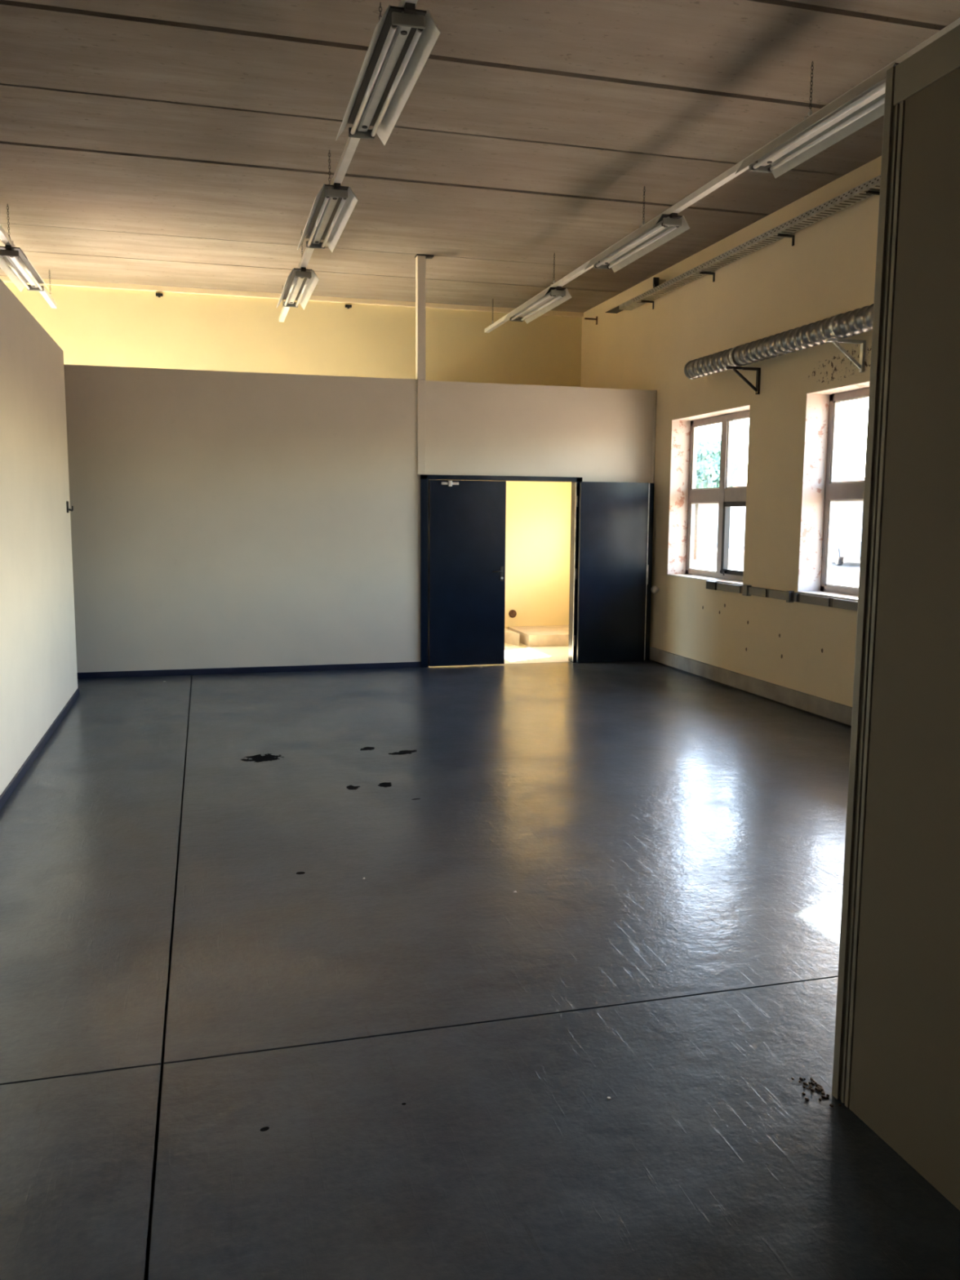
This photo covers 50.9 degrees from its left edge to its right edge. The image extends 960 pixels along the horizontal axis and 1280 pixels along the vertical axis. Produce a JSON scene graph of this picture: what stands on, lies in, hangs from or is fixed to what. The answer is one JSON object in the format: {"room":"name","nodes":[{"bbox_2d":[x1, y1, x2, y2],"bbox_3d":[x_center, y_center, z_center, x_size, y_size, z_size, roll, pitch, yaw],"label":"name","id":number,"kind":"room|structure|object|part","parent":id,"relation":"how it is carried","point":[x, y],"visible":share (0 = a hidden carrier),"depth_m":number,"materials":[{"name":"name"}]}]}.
{"room":"empty industrial workshop","nodes":[
{"label":"empty industrial workshop","id":0,"kind":"room"},
{"bbox_2d":[0,278,77,795],"bbox_3d":[-2.085,-0.268,3.093,0.100,3.040,12.280,-2,7,-15],"label":"wall","id":1,"kind":"structure","parent":0,"point":[38,673],"depth_m":6.92,"materials":[{"name":"white paint"}]},
{"bbox_2d":[0,687,79,810],"bbox_3d":[-2.098,1.208,3.284,0.130,0.062,12.295,-2,7,-15],"label":"baseboard","id":2,"kind":"structure","parent":1,"relation":"attached to","point":[6,794],"depth_m":6.77,"materials":[{"name":"black plastic"}]},
{"bbox_2d":[66,501,73,512],"bbox_3d":[-3.563,-1.156,8.770,0.051,0.100,0.070,-2,7,-15],"label":"coat hook","id":3,"kind":"object","parent":1,"relation":"attached to","point":[68,509],"visible":1,"depth_m":8.75,"materials":[{"name":"metal"}]},
{"bbox_2d":[4,282,582,628],"bbox_3d":[-3.963,-2.078,12.387,10.910,4.310,0.300,-2,7,-15],"label":"wall","id":4,"kind":"structure","parent":0,"point":[91,326],"depth_m":12.70,"materials":[{"name":"yellow paint"}]},
{"bbox_2d":[155,293,163,297],"bbox_3d":[-3.812,-4.099,11.991,0.080,0.042,0.050,-2,7,-15],"label":"clamp","id":5,"kind":"object","parent":4,"relation":"attached to","point":[159,295],"visible":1,"depth_m":11.98,"materials":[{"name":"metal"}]},
{"bbox_2d":[0,275,583,317],"bbox_3d":[-3.901,-4.167,11.953,10.910,0.055,0.060,-2,7,-15],"label":"trim","id":6,"kind":"structure","parent":4,"relation":"attached to","point":[4,278],"depth_m":12.27,"materials":[{"name":"beige paint"}]},
{"bbox_2d":[345,304,351,308],"bbox_3d":[-1.640,-4.157,12.577,0.080,0.042,0.050,-2,7,-15],"label":"clamp","id":7,"kind":"object","parent":4,"relation":"attached to","point":[348,306],"visible":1,"depth_m":12.57,"materials":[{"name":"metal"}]},
{"bbox_2d":[508,609,516,617],"bbox_3d":[0.447,-0.352,13.628,0.110,0.110,0.050,-2,7,-15],"label":"pipe stub","id":8,"kind":"object","parent":4,"relation":"attached to","point":[512,613],"visible":1,"depth_m":13.63,"materials":[{"name":"brown metal"}]},
{"bbox_2d":[63,364,653,672],"bbox_3d":[-3.319,-1.153,10.091,10.910,3.050,0.100,-2,7,-15],"label":"wall","id":9,"kind":"structure","parent":0,"point":[220,519],"depth_m":10.37,"materials":[{"name":"white paint"}]},
{"bbox_2d":[77,662,420,679],"bbox_3d":[-3.314,0.337,10.220,10.910,0.062,0.015,-2,7,-15],"label":"baseboard","id":10,"kind":"structure","parent":9,"relation":"attached to","point":[397,664],"depth_m":10.45,"materials":[{"name":"black plastic"}]},
{"bbox_2d":[414,253,433,474],"bbox_3d":[-0.586,-2.874,10.613,0.180,2.245,0.113,-2,7,-15],"label":"support post","id":11,"kind":"object","parent":9,"relation":"attached to","point":[420,259],"visible":1,"depth_m":10.54,"materials":[{"name":"white metal"}]},
{"bbox_3d":[-0.579,-3.982,10.477,0.180,0.012,0.110,-2,7,-15],"label":"plate","id":12,"kind":"part","parent":11,"relation":"part of","materials":[{"name":"metal"}]},
{"bbox_2d":[420,474,654,667],"bbox_3d":[0.640,-0.761,11.159,2.648,2.065,0.251,-2,7,-15],"label":"door","id":13,"kind":"structure","parent":9,"relation":"in","point":[463,517],"depth_m":11.07,"materials":[{"name":"metal"}]},
{"bbox_3d":[0.227,-0.757,11.099,1.820,2.065,0.150,-2,7,-15],"label":"frame","id":14,"kind":"part","parent":13,"relation":"part of","materials":[{"name":"black metal"}]},
{"bbox_3d":[0.240,-0.725,11.027,0.035,0.160,0.008,-2,7,-15],"label":"lock plate","id":15,"kind":"part","parent":13,"relation":"part of","materials":[{"name":"metal"}]},
{"bbox_3d":[1.884,-0.737,11.375,0.024,0.220,0.008,-2,7,-15],"label":"lock plate","id":16,"kind":"part","parent":13,"relation":"part of","materials":[{"name":"metal"}]},
{"bbox_2d":[651,390,657,483],"bbox_3d":[1.949,-1.310,11.453,0.034,2.980,0.032,-2,7,-15],"label":"trim","id":17,"kind":"structure","parent":9,"relation":"attached to","point":[655,391],"depth_m":11.32,"materials":[{"name":"white paint"}]},
{"bbox_2d":[0,642,959,1279],"bbox_3d":[-1.899,1.122,5.053,11.510,0.200,16.200,-2,7,-15],"label":"floor","id":18,"kind":"structure","parent":0,"point":[229,1051],"depth_m":3.55,"materials":[{"name":"paint"}]},
{"bbox_2d":[504,627,519,645],"bbox_3d":[0.143,-0.049,13.160,0.535,0.150,0.860,-2,7,-15],"label":"concrete step","id":19,"kind":"structure","parent":18,"relation":"on","point":[511,637],"depth_m":12.95,"materials":[{"name":"beige concrete"}]},
{"bbox_2d":[507,625,568,646],"bbox_3d":[0.982,-0.057,13.279,1.005,0.147,1.070,-2,7,-15],"label":"concrete step","id":20,"kind":"structure","parent":18,"relation":"on","point":[547,635],"depth_m":12.85,"materials":[{"name":"beige concrete"}]},
{"bbox_2d":[791,1076,841,1106],"bbox_3d":[0.960,1.304,2.913,0.083,0.008,0.162,-2,7,-15],"label":"crumbs","id":21,"kind":"object","parent":18,"relation":"on","point":[819,1087],"visible":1,"depth_m":2.93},
{"bbox_2d":[0,0,959,312],"bbox_3d":[-1.868,-3.354,4.497,11.510,0.200,16.200,-2,7,-15],"label":"ceiling","id":22,"kind":"structure","parent":0,"point":[164,143],"depth_m":7.07,"materials":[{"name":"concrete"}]},
{"bbox_2d":[0,203,57,308],"bbox_3d":[-2.902,-3.053,4.386,0.064,0.369,14.656,-2,7,-15],"label":"track","id":23,"kind":"object","parent":22,"relation":"hanging from","point":[5,238],"visible":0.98,"depth_m":8.80,"materials":[{"name":"white metal"}]},
{"bbox_3d":[-4.103,-3.658,8.777,0.013,0.268,0.013,4,8,30],"label":"chain","id":24,"kind":"part","parent":23,"relation":"part of","materials":[{"name":"metal"}]},
{"bbox_2d":[0,244,52,293],"bbox_3d":[-4.285,-3.463,9.469,0.296,0.094,1.525,-2,7,-15],"label":"strip light","id":25,"kind":"object","parent":23,"relation":"attached to","point":[15,264],"visible":1,"depth_m":9.40,"materials":[{"name":"metal"}]},
{"bbox_3d":[-4.283,-3.502,9.457,0.168,0.009,1.420,-2,7,-15],"label":"plate","id":26,"kind":"part","parent":25,"relation":"part of","materials":[{"name":"metal"}]},
{"bbox_2d":[279,0,417,322],"bbox_3d":[-0.465,-3.122,5.080,0.064,0.369,14.726,-2,7,-15],"label":"track","id":27,"kind":"object","parent":22,"relation":"hanging from","point":[351,144],"visible":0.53,"depth_m":6.76,"materials":[{"name":"white metal"}]},
{"bbox_2d":[276,266,319,310],"bbox_3d":[-1.851,-3.534,10.178,0.296,0.094,1.525,-2,7,-15],"label":"strip light","id":28,"kind":"object","parent":27,"relation":"attached to","point":[300,283],"visible":1,"depth_m":10.07,"materials":[{"name":"metal"}]},
{"bbox_3d":[-1.849,-3.574,10.165,0.168,0.009,1.420,-2,7,-15],"label":"plate","id":29,"kind":"part","parent":28,"relation":"part of","materials":[{"name":"metal"}]},
{"bbox_2d":[297,182,358,252],"bbox_3d":[-1.192,-3.229,7.765,0.296,0.094,1.525,-2,7,-15],"label":"strip light","id":30,"kind":"object","parent":27,"relation":"attached to","point":[333,206],"visible":1,"depth_m":7.63,"materials":[{"name":"metal"}]},
{"bbox_3d":[-1.190,-3.269,7.752,0.168,0.009,1.420,-2,7,-15],"label":"plate","id":31,"kind":"part","parent":30,"relation":"part of","materials":[{"name":"metal"}]},
{"bbox_3d":[-1.107,-3.469,7.426,0.013,0.268,0.013,4,8,30],"label":"chain","id":32,"kind":"part","parent":27,"relation":"part of","materials":[{"name":"metal"}]},
{"bbox_3d":[-0.521,-3.198,5.281,0.013,0.268,0.013,4,8,30],"label":"chain","id":33,"kind":"part","parent":27,"relation":"part of","materials":[{"name":"metal"}]},
{"bbox_2d":[335,2,440,145],"bbox_3d":[-0.513,-2.916,5.280,0.296,0.094,1.525,-2,7,-15],"label":"strip light","id":34,"kind":"object","parent":27,"relation":"attached to","point":[403,39],"visible":1,"depth_m":5.12,"materials":[{"name":"metal"}]},
{"bbox_3d":[-0.511,-2.955,5.268,0.168,0.009,1.420,-2,7,-15],"label":"plate","id":35,"kind":"part","parent":34,"relation":"part of","materials":[{"name":"metal"}]},
{"bbox_2d":[484,17,959,333],"bbox_3d":[2.007,-3.185,5.726,0.064,0.369,14.686,-2,7,-15],"label":"track","id":36,"kind":"object","parent":22,"relation":"hanging from","point":[729,174],"visible":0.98,"depth_m":7.12,"materials":[{"name":"white metal"}]},
{"bbox_2d":[502,286,571,324],"bbox_3d":[0.601,-3.606,10.891,0.296,0.094,1.525,-2,7,-15],"label":"strip light","id":37,"kind":"object","parent":36,"relation":"attached to","point":[550,298],"visible":1,"depth_m":10.77,"materials":[{"name":"metal"}]},
{"bbox_3d":[0.604,-3.645,10.879,0.168,0.009,1.420,-2,7,-15],"label":"plate","id":38,"kind":"part","parent":37,"relation":"part of","materials":[{"name":"metal"}]},
{"bbox_3d":[0.757,-3.813,10.294,0.013,0.268,0.013,4,8,30],"label":"chain","id":39,"kind":"part","parent":36,"relation":"part of","materials":[{"name":"metal"}]},
{"bbox_2d":[584,213,689,272],"bbox_3d":[1.282,-3.291,8.401,0.296,0.094,1.525,-2,7,-15],"label":"strip light","id":40,"kind":"object","parent":36,"relation":"attached to","point":[664,228],"visible":1,"depth_m":8.28,"materials":[{"name":"metal"}]},
{"bbox_3d":[1.284,-3.331,8.389,0.168,0.009,1.420,-2,7,-15],"label":"plate","id":41,"kind":"part","parent":40,"relation":"part of","materials":[{"name":"metal"}]},
{"bbox_3d":[1.332,-3.547,8.191,0.013,0.268,0.013,4,8,30],"label":"chain","id":42,"kind":"part","parent":36,"relation":"part of","materials":[{"name":"metal"}]},
{"bbox_3d":[1.949,-3.262,5.932,0.013,0.268,0.013,4,8,30],"label":"chain","id":43,"kind":"part","parent":36,"relation":"part of","materials":[{"name":"metal"}]},
{"bbox_2d":[735,62,898,178],"bbox_3d":[1.988,-2.965,5.816,0.296,0.094,1.525,-2,7,-15],"label":"strip light","id":44,"kind":"object","parent":36,"relation":"attached to","point":[863,104],"visible":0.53,"depth_m":5.84,"materials":[{"name":"metal"}]},
{"bbox_2d":[580,155,881,706],"bbox_3d":[3.487,-1.278,6.379,0.300,4.310,15.900,-2,7,-15],"label":"wall","id":45,"kind":"structure","parent":0,"point":[828,271],"depth_m":9.18,"materials":[{"name":"beige paint"}]},
{"bbox_2d":[584,315,597,324],"bbox_3d":[1.416,-4.081,12.873,0.170,0.100,0.028,-2,7,-15],"label":"bracket","id":46,"kind":"object","parent":45,"relation":"attached to","point":[596,318],"visible":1,"depth_m":12.87,"materials":[{"name":"grey metal"}]},
{"bbox_3d":[1.416,-4.097,12.871,0.170,0.016,0.020,-2,7,-15],"label":"arm","id":47,"kind":"part","parent":46,"relation":"part of"},
{"bbox_2d":[605,276,666,313],"bbox_3d":[1.774,-3.943,11.571,0.155,0.118,1.415,-2,7,-15],"label":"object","id":48,"kind":"object","parent":45,"relation":"attached to","point":[612,307],"visible":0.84,"depth_m":11.49,"materials":[{"name":"beige paint"}]},
{"bbox_2d":[640,300,653,309],"bbox_3d":[1.870,-3.741,11.265,0.150,0.084,0.026,-2,7,-15],"label":"bracket","id":49,"kind":"object","parent":45,"relation":"attached to","point":[644,301],"visible":1,"depth_m":11.26,"materials":[{"name":"metal"}]},
{"bbox_3d":[1.870,-3.776,11.261,0.150,0.015,0.024,-2,7,-15],"label":"arm","id":50,"kind":"part","parent":49,"relation":"part of","materials":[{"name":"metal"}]},
{"bbox_2d":[650,586,658,593],"bbox_3d":[1.965,-0.568,11.347,0.087,0.084,0.084,-2,7,-15],"label":"door stop","id":51,"kind":"object","parent":45,"relation":"attached to","point":[654,589],"visible":1,"depth_m":11.32,"materials":[{"name":"beige rubber"}]},
{"bbox_2d":[699,271,715,282],"bbox_3d":[2.236,-3.572,9.924,0.150,0.084,0.026,-2,7,-15],"label":"bracket","id":52,"kind":"object","parent":45,"relation":"attached to","point":[701,273],"visible":1,"depth_m":9.92,"materials":[{"name":"metal"}]},
{"bbox_3d":[2.236,-3.606,9.920,0.150,0.015,0.024,-2,7,-15],"label":"arm","id":53,"kind":"part","parent":52,"relation":"part of","materials":[{"name":"metal"}]},
{"bbox_2d":[666,404,750,585],"bbox_3d":[2.418,-1.453,10.278,0.284,1.680,1.630,-2,7,-15],"label":"window","id":54,"kind":"structure","parent":45,"relation":"in","point":[683,495],"depth_m":10.93,"materials":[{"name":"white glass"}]},
{"bbox_3d":[2.383,-0.625,10.373,0.224,0.012,1.630,-2,7,-15],"label":"sill","id":55,"kind":"part","parent":54,"relation":"part of","materials":[{"name":"white ceramic"}]},
{"bbox_3d":[2.603,-1.003,9.989,0.060,0.730,0.740,-2,7,-15],"label":"sash","id":56,"kind":"part","parent":54,"relation":"part of","materials":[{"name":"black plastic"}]},
{"bbox_2d":[725,366,760,394],"bbox_3d":[2.385,-2.353,9.148,0.330,0.235,0.036,-2,7,-15],"label":"wall bracket","id":57,"kind":"object","parent":45,"relation":"attached to","point":[757,389],"visible":1,"depth_m":9.15,"materials":[{"name":"metal"}]},
{"bbox_3d":[2.386,-2.459,9.135,0.330,0.023,0.036,-2,7,-15],"label":"arm","id":58,"kind":"part","parent":57,"relation":"part of","materials":[{"name":"metal"}]},
{"bbox_2d":[649,646,852,727],"bbox_3d":[3.664,0.950,5.299,0.035,0.157,13.200,-2,7,-15],"label":"baseboard","id":59,"kind":"structure","parent":45,"relation":"attached to","point":[837,713],"depth_m":9.26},
{"bbox_2d":[706,580,857,610],"bbox_3d":[3.086,-0.194,7.302,0.050,0.100,6.017,-2,7,-15],"label":"cable trunking","id":60,"kind":"object","parent":45,"relation":"attached to","point":[745,589],"depth_m":8.79,"materials":[{"name":"black plastic"}]},
{"bbox_2d":[777,234,794,246],"bbox_3d":[2.602,-3.403,8.584,0.150,0.084,0.026,-2,7,-15],"label":"bracket","id":61,"kind":"object","parent":45,"relation":"attached to","point":[778,235],"visible":1,"depth_m":8.58,"materials":[{"name":"metal"}]},
{"bbox_3d":[2.603,-3.437,8.579,0.150,0.015,0.024,-2,7,-15],"label":"arm","id":62,"kind":"part","parent":61,"relation":"part of","materials":[{"name":"metal"}]},
{"bbox_2d":[796,381,869,600],"bbox_3d":[3.085,-1.145,7.836,0.284,1.680,1.630,-2,7,-15],"label":"window","id":63,"kind":"structure","parent":45,"relation":"in","point":[820,489],"depth_m":8.57,"materials":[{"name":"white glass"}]},
{"bbox_3d":[3.050,-0.317,7.931,0.224,0.012,1.630,-2,7,-15],"label":"sill","id":64,"kind":"part","parent":63,"relation":"part of","materials":[{"name":"white ceramic"}]},
{"bbox_3d":[3.193,-1.148,7.865,0.060,1.680,1.630,-2,7,-15],"label":"frame","id":65,"kind":"part","parent":63,"relation":"part of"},
{"bbox_2d":[825,337,866,372],"bbox_3d":[2.783,-2.170,7.692,0.330,0.235,0.036,-2,7,-15],"label":"wall bracket","id":66,"kind":"object","parent":45,"relation":"attached to","point":[860,366],"visible":1,"depth_m":7.70,"materials":[{"name":"metal"}]},
{"bbox_2d":[684,303,873,379],"bbox_3d":[2.977,-2.270,6.791,0.186,0.186,6.709,-2,7,-15],"label":"ventilation duct","id":67,"kind":"object","parent":66,"relation":"on","point":[858,321],"visible":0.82,"depth_m":8.27,"materials":[{"name":"metal"}]},
{"bbox_3d":[2.783,-2.275,7.679,0.330,0.023,0.036,-2,7,-15],"label":"arm","id":68,"kind":"part","parent":66,"relation":"part of","materials":[{"name":"metal"}]},
{"bbox_2d":[866,191,879,195],"bbox_3d":[2.916,-3.258,7.435,0.150,0.084,0.026,-2,7,-15],"label":"bracket","id":69,"kind":"object","parent":45,"relation":"attached to","point":[875,193],"visible":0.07,"depth_m":7.42,"materials":[{"name":"metal"}]},
{"bbox_2d":[618,174,880,310],"bbox_3d":[2.778,-3.374,7.800,0.151,0.051,8.300,-2,7,-15],"label":"cable tray","id":70,"kind":"object","parent":69,"relation":"on","point":[858,193],"visible":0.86,"depth_m":8.76,"materials":[{"name":"metal"}]},
{"bbox_2d":[831,24,959,1210],"bbox_3d":[1.716,0.229,0.382,0.100,2.775,4.977,-2,7,-15],"label":"wall","id":71,"kind":"structure","parent":0,"point":[896,1067],"depth_m":2.53,"materials":[{"name":"paint"}]},
{"bbox_3d":[1.071,-0.069,2.742,0.100,2.775,0.046,-2,7,-15],"label":"post","id":72,"kind":"part","parent":71,"relation":"part of","materials":[{"name":"paint"}]},
{"bbox_3d":[1.733,-1.098,0.192,0.098,0.095,4.926,-2,7,-15],"label":"rail","id":73,"kind":"part","parent":71,"relation":"part of","materials":[{"name":"metal"}]},
{"label":"outside","id":74,"kind":"structure","parent":0,"visible":0},
{"bbox_2d":[693,543,859,587],"bbox_3d":[18.475,-3.724,46.351,220.000,0.200,240.000,-2,7,-15],"label":"ground","id":75,"kind":"structure","parent":74,"point":[847,574],"depth_m":38.43,"materials":[{"name":"white"}]},
{"bbox_2d":[693,435,742,559],"bbox_3d":[8.914,-5.957,41.895,3.328,5.213,3.238,-2,7,-15],"label":"tree","id":76,"kind":"object","parent":75,"relation":"on","point":[708,464],"visible":0.42,"depth_m":40.91,"materials":[{"name":"green plant"}]},
{"bbox_2d":[697,477,864,546],"bbox_3d":[19.733,-7.070,56.715,6.800,3.900,28.600,-2,7,-15],"label":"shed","id":77,"kind":"object","parent":75,"relation":"on","point":[846,513],"visible":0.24,"depth_m":60.85,"materials":[{"name":"white"}]},
{"bbox_2d":[831,526,862,565],"bbox_3d":[14.315,-3.641,38.774,1.760,1.450,4.250,1,7,6],"label":"car","id":78,"kind":"object","parent":75,"relation":"on","point":[846,540],"visible":0.32,"depth_m":37.28,"materials":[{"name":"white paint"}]}
]}

